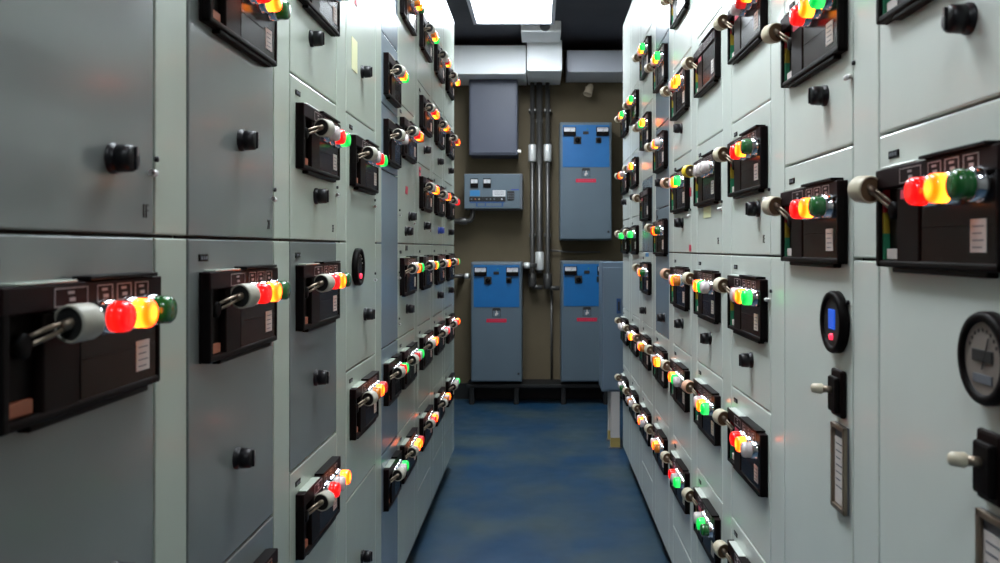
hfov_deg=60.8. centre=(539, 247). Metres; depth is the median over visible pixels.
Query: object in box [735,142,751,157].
lamp
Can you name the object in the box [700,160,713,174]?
lamp
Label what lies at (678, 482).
lamp
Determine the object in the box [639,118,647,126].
lamp
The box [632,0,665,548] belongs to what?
tall cabinet
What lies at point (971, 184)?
lamp
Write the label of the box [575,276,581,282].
switch
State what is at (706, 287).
lamp
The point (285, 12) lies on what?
lamp
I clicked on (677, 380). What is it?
lamp
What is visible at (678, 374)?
lamp
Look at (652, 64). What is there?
lamp
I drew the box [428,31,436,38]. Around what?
lamp
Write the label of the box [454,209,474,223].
conduit
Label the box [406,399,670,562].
floor
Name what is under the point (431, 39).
lamp
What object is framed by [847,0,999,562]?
tall cabinet
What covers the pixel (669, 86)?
lamp
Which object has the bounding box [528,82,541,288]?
conduit
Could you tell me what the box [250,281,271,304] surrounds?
lamp
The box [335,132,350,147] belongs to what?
lamp
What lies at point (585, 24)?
ceiling
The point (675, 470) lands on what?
lamp
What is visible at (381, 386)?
lamp
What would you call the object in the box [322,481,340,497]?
lamp
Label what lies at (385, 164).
lamp
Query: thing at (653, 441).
lamp
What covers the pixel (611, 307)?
cabinet
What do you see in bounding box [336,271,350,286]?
lamp
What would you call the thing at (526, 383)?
channel
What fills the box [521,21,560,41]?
duct
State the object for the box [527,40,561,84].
duct
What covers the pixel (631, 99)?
lamp
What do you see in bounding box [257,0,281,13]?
lamp
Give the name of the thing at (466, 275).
conduit
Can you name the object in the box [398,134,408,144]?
lamp
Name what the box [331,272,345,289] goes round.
lamp
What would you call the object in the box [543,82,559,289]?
conduit
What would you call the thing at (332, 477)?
lamp
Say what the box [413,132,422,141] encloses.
lamp
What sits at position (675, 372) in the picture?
lamp
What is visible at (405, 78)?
lamp
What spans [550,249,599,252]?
conduit
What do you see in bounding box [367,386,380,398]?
lamp
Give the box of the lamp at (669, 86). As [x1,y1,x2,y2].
[668,81,678,91]
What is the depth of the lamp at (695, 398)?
2.53 m
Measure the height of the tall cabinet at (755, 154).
2.700 m
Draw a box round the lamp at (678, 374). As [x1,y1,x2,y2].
[670,373,680,383]
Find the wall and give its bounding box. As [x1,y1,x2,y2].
[451,50,623,382]
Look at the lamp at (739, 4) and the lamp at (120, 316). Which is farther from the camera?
the lamp at (739, 4)
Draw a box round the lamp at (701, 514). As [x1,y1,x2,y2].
[693,511,705,523]
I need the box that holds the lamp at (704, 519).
[696,516,709,529]
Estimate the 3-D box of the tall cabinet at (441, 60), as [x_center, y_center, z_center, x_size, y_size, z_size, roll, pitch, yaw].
[-0.721,-0.020,4.385,0.519,2.700,0.508,0,0,0]
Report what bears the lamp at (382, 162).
attached to the tall cabinet at (365, 388)
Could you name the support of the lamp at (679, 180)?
attached to the tall cabinet at (682, 473)
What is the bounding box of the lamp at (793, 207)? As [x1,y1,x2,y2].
[789,199,811,220]
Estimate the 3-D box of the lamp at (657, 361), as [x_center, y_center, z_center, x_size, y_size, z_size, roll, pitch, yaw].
[0.477,0.460,3.423,0.036,0.042,0.042,0,0,0]
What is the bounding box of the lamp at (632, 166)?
[628,162,635,169]
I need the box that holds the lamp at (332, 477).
[329,474,345,490]
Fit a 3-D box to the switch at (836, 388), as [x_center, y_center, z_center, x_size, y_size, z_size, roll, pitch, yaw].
[0.485,0.245,1.438,0.049,0.080,0.052,0,0,0]
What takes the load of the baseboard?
attached to the wall
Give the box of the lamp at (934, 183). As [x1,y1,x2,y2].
[923,172,962,205]
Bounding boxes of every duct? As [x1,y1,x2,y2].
[454,45,526,84]
[521,21,560,41]
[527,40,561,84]
[565,50,622,81]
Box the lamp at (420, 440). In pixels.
[413,438,422,446]
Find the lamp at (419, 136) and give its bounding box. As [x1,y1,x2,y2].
[411,130,420,139]
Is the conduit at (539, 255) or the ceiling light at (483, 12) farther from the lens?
the conduit at (539, 255)
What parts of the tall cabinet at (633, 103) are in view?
panel door, panel door, panel door, panel door, panel door, panel door, panel door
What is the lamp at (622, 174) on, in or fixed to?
attached to the tall cabinet at (625, 378)
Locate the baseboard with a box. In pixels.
[454,383,621,398]
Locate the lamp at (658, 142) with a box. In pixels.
[654,137,663,147]
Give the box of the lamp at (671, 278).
[670,274,679,284]
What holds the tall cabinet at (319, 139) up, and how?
on the floor
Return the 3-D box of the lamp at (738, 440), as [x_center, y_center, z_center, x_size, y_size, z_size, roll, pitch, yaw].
[0.477,0.461,1.996,0.036,0.042,0.042,0,0,0]
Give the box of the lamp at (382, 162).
[372,153,384,165]
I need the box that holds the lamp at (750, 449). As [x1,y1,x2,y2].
[740,440,758,458]
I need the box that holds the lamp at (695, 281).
[693,279,704,291]
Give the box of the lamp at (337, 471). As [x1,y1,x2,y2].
[334,468,350,484]
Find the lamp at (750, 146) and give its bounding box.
[740,137,758,155]
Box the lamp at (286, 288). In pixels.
[270,279,290,299]
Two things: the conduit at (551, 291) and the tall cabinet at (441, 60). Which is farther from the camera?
the conduit at (551, 291)
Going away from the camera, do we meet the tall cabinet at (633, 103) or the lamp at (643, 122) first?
the lamp at (643, 122)
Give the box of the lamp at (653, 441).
[652,440,660,449]
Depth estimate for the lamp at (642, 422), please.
3.90 m
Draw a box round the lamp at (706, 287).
[700,280,713,294]
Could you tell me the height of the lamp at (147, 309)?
0.042 m
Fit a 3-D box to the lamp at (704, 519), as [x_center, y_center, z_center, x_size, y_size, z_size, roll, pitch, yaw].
[0.477,0.808,2.490,0.036,0.042,0.042,0,0,0]
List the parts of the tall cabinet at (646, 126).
rotary knob, panel door, panel door, panel door, panel door, panel door, panel door, panel door, panel door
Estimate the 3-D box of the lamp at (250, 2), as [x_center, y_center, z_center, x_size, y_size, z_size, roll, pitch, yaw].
[-0.487,-0.445,1.480,0.036,0.042,0.042,0,0,0]
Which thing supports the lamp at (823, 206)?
attached to the tall cabinet at (830, 49)
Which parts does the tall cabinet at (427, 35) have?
panel door, panel door, panel door, panel door, panel door, panel door, panel door, panel door, rotary knob, rotary knob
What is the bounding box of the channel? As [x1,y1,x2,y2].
[467,379,607,404]
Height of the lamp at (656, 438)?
0.042 m
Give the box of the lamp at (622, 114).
[619,111,625,117]
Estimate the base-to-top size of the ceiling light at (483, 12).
0.069 m
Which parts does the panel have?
name plate, name plate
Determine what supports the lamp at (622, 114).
attached to the tall cabinet at (625, 378)
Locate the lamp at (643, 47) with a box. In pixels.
[639,42,647,51]
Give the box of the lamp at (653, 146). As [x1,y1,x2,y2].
[652,140,660,148]
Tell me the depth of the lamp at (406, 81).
3.03 m
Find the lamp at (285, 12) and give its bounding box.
[267,0,290,21]
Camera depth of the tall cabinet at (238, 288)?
1.45 m
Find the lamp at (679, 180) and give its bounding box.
[673,175,684,186]
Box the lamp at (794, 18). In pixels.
[789,6,812,27]
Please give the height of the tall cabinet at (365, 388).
2.700 m
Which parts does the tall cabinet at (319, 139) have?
number plate, number plate, number plate, panel door, panel door, panel door, panel door, handle arm, handle arm, handle arm, rotary knob, rotary knob, rotary knob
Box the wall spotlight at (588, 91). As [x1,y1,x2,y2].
[583,84,593,96]
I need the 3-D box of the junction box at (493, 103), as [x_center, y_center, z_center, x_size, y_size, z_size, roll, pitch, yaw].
[-0.381,-1.110,7.349,0.441,0.644,0.299,0,0,0]
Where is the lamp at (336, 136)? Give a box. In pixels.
[323,126,340,142]
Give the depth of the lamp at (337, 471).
2.09 m
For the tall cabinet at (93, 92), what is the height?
2.700 m
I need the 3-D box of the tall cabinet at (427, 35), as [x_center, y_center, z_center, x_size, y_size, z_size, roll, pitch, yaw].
[-0.721,-0.020,3.875,0.519,2.700,0.508,0,0,0]
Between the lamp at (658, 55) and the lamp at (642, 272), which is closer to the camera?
the lamp at (658, 55)
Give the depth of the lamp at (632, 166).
4.39 m
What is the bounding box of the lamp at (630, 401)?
[628,399,635,406]
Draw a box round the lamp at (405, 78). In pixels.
[396,71,406,80]
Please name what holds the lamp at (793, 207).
attached to the tall cabinet at (830, 49)
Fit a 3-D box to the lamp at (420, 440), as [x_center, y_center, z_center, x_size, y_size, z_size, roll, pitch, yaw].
[-0.487,0.778,3.389,0.036,0.042,0.042,0,0,0]
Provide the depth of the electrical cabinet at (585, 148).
7.15 m
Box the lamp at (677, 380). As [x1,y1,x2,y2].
[673,376,684,386]
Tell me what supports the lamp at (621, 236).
attached to the tall cabinet at (625, 378)
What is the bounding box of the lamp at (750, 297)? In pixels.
[740,288,758,306]
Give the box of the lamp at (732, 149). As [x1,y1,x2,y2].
[729,145,745,160]
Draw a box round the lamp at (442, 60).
[441,57,448,62]
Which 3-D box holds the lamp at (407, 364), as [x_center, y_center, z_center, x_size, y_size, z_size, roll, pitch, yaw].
[-0.487,0.428,3.039,0.036,0.042,0.042,0,0,0]
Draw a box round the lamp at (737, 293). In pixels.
[735,287,750,303]
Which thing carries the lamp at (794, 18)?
attached to the tall cabinet at (830, 49)
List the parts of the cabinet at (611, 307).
leg, door, leg, door handle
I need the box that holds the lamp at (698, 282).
[696,279,708,292]
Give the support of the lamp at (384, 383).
attached to the tall cabinet at (365, 388)
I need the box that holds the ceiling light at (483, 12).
[467,0,555,24]
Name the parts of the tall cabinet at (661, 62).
rotary knob, rotary knob, panel door, panel door, panel door, panel door, panel door, panel door, panel door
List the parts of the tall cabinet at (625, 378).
panel door, panel door, panel door, panel door, panel door, panel door, panel door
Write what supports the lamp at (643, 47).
attached to the tall cabinet at (646, 126)
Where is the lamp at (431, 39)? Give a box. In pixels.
[429,34,437,41]
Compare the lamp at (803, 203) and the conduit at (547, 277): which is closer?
the lamp at (803, 203)
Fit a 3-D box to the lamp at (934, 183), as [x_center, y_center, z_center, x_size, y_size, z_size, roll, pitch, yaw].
[0.477,-0.071,1.008,0.036,0.042,0.042,0,0,0]
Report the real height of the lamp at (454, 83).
0.042 m
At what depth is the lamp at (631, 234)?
4.40 m
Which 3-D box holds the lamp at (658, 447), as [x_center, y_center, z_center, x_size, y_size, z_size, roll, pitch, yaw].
[0.477,0.807,3.423,0.036,0.042,0.042,0,0,0]
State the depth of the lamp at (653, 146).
3.47 m
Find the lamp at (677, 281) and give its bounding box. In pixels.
[673,275,684,286]
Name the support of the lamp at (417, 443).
attached to the tall cabinet at (410, 442)
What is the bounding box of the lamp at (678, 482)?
[673,476,684,488]
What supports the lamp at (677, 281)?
attached to the tall cabinet at (682, 473)
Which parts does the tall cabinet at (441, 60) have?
panel door, panel door, panel door, panel door, panel door, panel door, panel door, panel door, rotary knob, rotary knob, rotary knob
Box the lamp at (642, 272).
[639,268,647,276]
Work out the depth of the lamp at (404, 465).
2.99 m
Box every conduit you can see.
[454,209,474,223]
[455,273,469,278]
[522,262,536,268]
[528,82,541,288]
[535,82,543,272]
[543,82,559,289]
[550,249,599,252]
[550,290,552,379]
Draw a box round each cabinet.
[0,0,185,562]
[172,0,290,562]
[279,0,350,562]
[338,0,387,562]
[375,0,408,562]
[395,0,424,562]
[407,0,438,559]
[424,0,450,519]
[436,0,459,491]
[599,261,623,448]
[614,3,639,485]
[622,0,650,512]
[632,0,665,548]
[644,0,678,562]
[660,0,703,562]
[681,0,738,562]
[712,0,789,562]
[761,0,888,562]
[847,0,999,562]
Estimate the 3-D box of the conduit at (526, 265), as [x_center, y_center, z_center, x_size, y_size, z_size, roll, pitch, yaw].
[-0.090,0.150,7.386,0.129,0.056,0.227,0,0,0]
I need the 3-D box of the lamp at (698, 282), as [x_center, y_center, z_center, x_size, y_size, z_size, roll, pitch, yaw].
[0.477,0.113,2.490,0.036,0.042,0.042,0,0,0]
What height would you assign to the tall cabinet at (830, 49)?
2.700 m
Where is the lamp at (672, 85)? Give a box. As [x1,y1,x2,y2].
[670,78,681,88]
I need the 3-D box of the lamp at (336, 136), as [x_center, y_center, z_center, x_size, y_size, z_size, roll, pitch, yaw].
[-0.487,-0.268,1.992,0.036,0.042,0.042,0,0,0]
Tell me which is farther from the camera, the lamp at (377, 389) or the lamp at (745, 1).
the lamp at (377, 389)
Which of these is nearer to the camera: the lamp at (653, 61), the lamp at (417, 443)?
the lamp at (417, 443)
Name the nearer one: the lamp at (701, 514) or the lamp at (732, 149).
the lamp at (732, 149)
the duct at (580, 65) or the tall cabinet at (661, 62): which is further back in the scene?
the duct at (580, 65)
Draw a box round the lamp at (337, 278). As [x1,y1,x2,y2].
[325,273,340,288]
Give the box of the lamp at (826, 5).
[808,0,834,10]
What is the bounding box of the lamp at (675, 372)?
[668,371,678,381]
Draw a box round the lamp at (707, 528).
[700,522,713,537]
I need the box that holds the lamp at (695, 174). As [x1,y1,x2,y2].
[693,165,705,177]
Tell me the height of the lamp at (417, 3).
0.042 m
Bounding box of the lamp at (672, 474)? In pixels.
[670,472,680,482]
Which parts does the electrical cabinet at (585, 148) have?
control panel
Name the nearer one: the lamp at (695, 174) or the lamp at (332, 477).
the lamp at (332, 477)
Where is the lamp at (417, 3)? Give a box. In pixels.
[410,0,420,6]
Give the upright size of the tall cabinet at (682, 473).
2.700 m
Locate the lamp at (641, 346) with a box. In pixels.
[639,343,646,351]
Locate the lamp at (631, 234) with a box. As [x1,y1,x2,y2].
[628,230,635,237]
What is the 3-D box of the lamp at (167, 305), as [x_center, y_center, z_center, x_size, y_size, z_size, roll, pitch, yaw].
[-0.487,0.079,1.089,0.036,0.042,0.042,0,0,0]
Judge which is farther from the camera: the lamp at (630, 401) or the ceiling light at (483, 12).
the ceiling light at (483, 12)
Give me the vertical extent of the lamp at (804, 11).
0.042 m
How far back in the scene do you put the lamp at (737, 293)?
1.99 m
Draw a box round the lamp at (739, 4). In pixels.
[735,0,752,10]
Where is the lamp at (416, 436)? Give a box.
[415,435,424,443]
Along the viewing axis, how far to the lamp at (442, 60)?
4.34 m
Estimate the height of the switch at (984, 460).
0.080 m
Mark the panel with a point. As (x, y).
(482, 192)
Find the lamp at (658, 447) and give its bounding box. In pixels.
[654,443,663,452]
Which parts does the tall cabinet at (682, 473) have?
handle arm, handle arm, rotary knob, rotary knob, rotary knob, panel door, panel door, panel door, panel door, panel door, panel door, panel door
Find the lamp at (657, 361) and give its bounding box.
[654,357,662,366]
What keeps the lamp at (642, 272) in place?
attached to the tall cabinet at (646, 126)
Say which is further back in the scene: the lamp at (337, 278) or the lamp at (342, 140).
the lamp at (342, 140)
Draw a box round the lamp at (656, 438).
[650,437,658,445]
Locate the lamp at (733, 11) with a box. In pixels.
[729,0,746,16]
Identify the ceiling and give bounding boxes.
[446,0,631,49]
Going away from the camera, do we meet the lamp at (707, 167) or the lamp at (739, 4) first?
the lamp at (739, 4)
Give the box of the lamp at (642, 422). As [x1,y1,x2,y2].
[639,419,647,426]
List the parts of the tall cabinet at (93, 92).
handle arm, panel door, panel door, rotary knob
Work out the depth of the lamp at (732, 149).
2.04 m
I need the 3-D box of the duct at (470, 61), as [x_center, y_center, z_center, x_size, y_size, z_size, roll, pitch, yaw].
[-0.511,-1.552,7.244,0.791,0.239,0.511,0,0,0]
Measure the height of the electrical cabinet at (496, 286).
1.009 m
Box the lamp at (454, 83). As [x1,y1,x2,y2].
[453,80,459,85]
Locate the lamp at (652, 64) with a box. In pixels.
[650,58,659,66]
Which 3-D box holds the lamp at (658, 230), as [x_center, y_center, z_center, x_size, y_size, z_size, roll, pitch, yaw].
[0.477,-0.071,3.423,0.036,0.042,0.042,0,0,0]
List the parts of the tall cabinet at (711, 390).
handle arm, handle arm, handle arm, handle arm, rotary knob, panel door, panel door, panel door, panel door, panel door, panel door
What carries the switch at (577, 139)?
attached to the electrical cabinet at (585, 148)
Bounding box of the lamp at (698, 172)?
[696,163,709,175]
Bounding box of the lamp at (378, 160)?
[367,151,380,163]
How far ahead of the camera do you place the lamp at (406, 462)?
3.03 m
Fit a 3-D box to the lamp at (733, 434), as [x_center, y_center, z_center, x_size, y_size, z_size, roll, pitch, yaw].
[0.477,0.461,2.051,0.036,0.042,0.042,0,0,0]
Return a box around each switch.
[484,277,491,283]
[506,278,511,282]
[574,136,580,143]
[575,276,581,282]
[596,137,600,142]
[810,367,845,418]
[947,427,999,507]
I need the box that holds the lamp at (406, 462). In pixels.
[399,460,408,469]
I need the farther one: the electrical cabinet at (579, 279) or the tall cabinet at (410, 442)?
the electrical cabinet at (579, 279)
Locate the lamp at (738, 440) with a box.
[735,435,752,451]
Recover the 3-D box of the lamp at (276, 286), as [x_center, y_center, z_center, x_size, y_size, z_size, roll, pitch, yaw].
[-0.487,0.079,1.536,0.036,0.042,0.042,0,0,0]
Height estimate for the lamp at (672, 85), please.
0.042 m
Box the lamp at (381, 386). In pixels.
[372,383,384,395]
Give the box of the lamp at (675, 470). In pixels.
[668,468,678,478]
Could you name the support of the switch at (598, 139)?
attached to the electrical cabinet at (585, 148)
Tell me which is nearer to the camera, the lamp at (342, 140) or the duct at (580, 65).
the lamp at (342, 140)
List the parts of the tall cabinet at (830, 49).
handle arm, handle arm, number plate, rotary knob, panel door, panel door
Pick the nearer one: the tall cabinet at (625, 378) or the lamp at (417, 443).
the lamp at (417, 443)
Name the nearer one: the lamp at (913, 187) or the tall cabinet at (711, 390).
the lamp at (913, 187)
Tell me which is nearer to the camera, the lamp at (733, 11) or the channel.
the lamp at (733, 11)
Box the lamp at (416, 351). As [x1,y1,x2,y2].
[414,350,422,359]
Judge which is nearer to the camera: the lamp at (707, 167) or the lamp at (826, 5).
the lamp at (826, 5)
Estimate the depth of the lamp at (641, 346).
3.90 m
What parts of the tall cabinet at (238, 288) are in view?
number plate, handle arm, panel door, panel door, rotary knob, panel door, rotary knob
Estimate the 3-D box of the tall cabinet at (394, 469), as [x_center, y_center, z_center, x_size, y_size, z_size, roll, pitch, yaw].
[-0.721,-0.020,2.951,0.519,2.700,0.317,0,0,0]
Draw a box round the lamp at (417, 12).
[415,6,424,14]
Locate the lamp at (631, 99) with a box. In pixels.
[628,95,635,102]
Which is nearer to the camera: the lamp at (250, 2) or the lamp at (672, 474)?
the lamp at (250, 2)
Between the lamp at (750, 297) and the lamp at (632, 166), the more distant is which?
the lamp at (632, 166)
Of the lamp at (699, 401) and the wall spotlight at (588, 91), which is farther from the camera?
the wall spotlight at (588, 91)
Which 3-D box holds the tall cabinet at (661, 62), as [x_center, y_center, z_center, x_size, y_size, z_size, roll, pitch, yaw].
[0.713,-0.020,3.502,0.514,2.700,0.492,0,0,0]
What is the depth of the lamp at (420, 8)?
3.38 m
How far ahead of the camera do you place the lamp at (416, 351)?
3.38 m
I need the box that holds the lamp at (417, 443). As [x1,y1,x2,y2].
[410,441,420,449]
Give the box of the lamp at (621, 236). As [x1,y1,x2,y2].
[619,233,625,238]
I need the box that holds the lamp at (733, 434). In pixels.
[729,430,746,446]
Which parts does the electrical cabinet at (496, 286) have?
control panel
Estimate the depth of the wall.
7.50 m
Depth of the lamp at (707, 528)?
2.42 m
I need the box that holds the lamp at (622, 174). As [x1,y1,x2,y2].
[619,171,625,177]
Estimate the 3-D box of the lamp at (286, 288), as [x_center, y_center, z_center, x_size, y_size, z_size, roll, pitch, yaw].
[-0.487,0.079,1.591,0.036,0.042,0.042,0,0,0]
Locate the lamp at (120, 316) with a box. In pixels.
[97,298,136,334]
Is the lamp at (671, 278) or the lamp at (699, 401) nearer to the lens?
the lamp at (699, 401)
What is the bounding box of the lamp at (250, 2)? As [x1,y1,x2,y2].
[248,0,270,4]
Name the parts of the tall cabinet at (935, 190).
handle arm, number plate, panel door, panel door, rotary knob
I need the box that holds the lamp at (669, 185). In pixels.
[668,178,678,188]
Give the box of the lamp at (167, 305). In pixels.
[143,293,176,324]
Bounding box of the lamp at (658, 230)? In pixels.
[654,225,663,235]
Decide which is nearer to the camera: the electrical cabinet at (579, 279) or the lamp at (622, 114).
the lamp at (622, 114)
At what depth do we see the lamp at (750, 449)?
1.93 m
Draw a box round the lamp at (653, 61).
[652,55,661,63]
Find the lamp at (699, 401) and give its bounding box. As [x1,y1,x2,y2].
[696,398,709,410]
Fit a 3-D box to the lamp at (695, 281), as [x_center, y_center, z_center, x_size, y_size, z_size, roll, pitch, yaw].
[0.477,0.113,2.545,0.036,0.042,0.042,0,0,0]
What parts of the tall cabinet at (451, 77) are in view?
panel door, panel door, panel door, panel door, panel door, panel door, panel door, panel door, rotary knob, rotary knob, rotary knob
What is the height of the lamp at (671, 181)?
0.042 m
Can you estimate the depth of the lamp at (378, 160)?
2.49 m
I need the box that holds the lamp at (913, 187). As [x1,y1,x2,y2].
[903,176,940,207]
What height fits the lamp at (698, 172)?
0.042 m
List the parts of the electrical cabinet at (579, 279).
control panel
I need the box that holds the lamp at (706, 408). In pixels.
[700,401,713,415]
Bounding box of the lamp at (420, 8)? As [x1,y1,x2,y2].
[413,2,422,10]
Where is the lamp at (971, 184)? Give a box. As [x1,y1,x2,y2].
[945,166,991,202]
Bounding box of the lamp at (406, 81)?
[398,73,408,83]
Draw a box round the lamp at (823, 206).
[808,194,834,218]
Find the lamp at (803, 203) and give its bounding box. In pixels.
[798,198,821,219]
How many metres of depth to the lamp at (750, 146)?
1.93 m
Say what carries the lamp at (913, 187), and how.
attached to the tall cabinet at (935, 190)
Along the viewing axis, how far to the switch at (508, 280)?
7.14 m
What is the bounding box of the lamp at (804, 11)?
[798,0,823,19]
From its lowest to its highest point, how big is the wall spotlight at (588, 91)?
0.117 m
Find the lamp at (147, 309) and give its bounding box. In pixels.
[122,296,157,328]
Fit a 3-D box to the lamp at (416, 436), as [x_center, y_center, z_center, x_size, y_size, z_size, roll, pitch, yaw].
[-0.487,0.778,3.445,0.036,0.042,0.042,0,0,0]
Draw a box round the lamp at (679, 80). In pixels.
[673,74,684,85]
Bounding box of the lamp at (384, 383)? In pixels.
[375,380,387,392]
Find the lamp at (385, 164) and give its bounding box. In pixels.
[375,155,387,167]
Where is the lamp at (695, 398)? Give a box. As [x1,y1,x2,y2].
[693,395,704,407]
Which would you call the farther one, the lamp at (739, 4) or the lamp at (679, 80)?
the lamp at (679, 80)
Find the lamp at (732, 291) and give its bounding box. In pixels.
[729,286,744,301]
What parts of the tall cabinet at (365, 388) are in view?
panel door, panel door, panel door, panel door, handle arm, handle arm, rotary knob, rotary knob, rotary knob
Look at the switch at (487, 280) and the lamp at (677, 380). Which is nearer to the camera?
the lamp at (677, 380)
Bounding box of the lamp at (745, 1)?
[741,0,757,3]
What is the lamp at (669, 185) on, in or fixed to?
attached to the tall cabinet at (682, 473)
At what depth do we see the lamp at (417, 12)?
3.43 m
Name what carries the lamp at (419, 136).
attached to the tall cabinet at (410, 442)
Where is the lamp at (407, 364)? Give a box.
[399,362,408,372]
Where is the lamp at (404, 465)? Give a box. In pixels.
[397,463,406,472]
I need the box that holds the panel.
[464,174,522,210]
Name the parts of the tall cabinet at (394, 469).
panel door, panel door, panel door, panel door, panel door, panel door, handle arm, handle arm, handle arm, handle arm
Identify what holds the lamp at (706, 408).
attached to the tall cabinet at (711, 390)
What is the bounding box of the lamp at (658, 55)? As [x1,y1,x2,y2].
[654,51,663,60]
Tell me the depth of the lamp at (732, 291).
2.04 m
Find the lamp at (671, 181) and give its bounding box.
[670,177,680,187]
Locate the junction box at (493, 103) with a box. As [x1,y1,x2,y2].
[469,79,520,158]
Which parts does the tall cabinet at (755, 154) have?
handle arm, handle arm, handle arm, handle arm, handle arm, rotary knob, panel door, panel door, panel door, panel door, panel door, rotary knob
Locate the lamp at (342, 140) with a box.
[329,129,345,144]
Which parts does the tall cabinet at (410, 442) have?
panel door, panel door, panel door, panel door, panel door, rotary knob, handle arm, handle arm, rotary knob, rotary knob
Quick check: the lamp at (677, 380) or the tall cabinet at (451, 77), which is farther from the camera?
the tall cabinet at (451, 77)
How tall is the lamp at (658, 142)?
0.042 m
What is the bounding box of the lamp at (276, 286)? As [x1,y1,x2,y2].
[260,280,281,301]

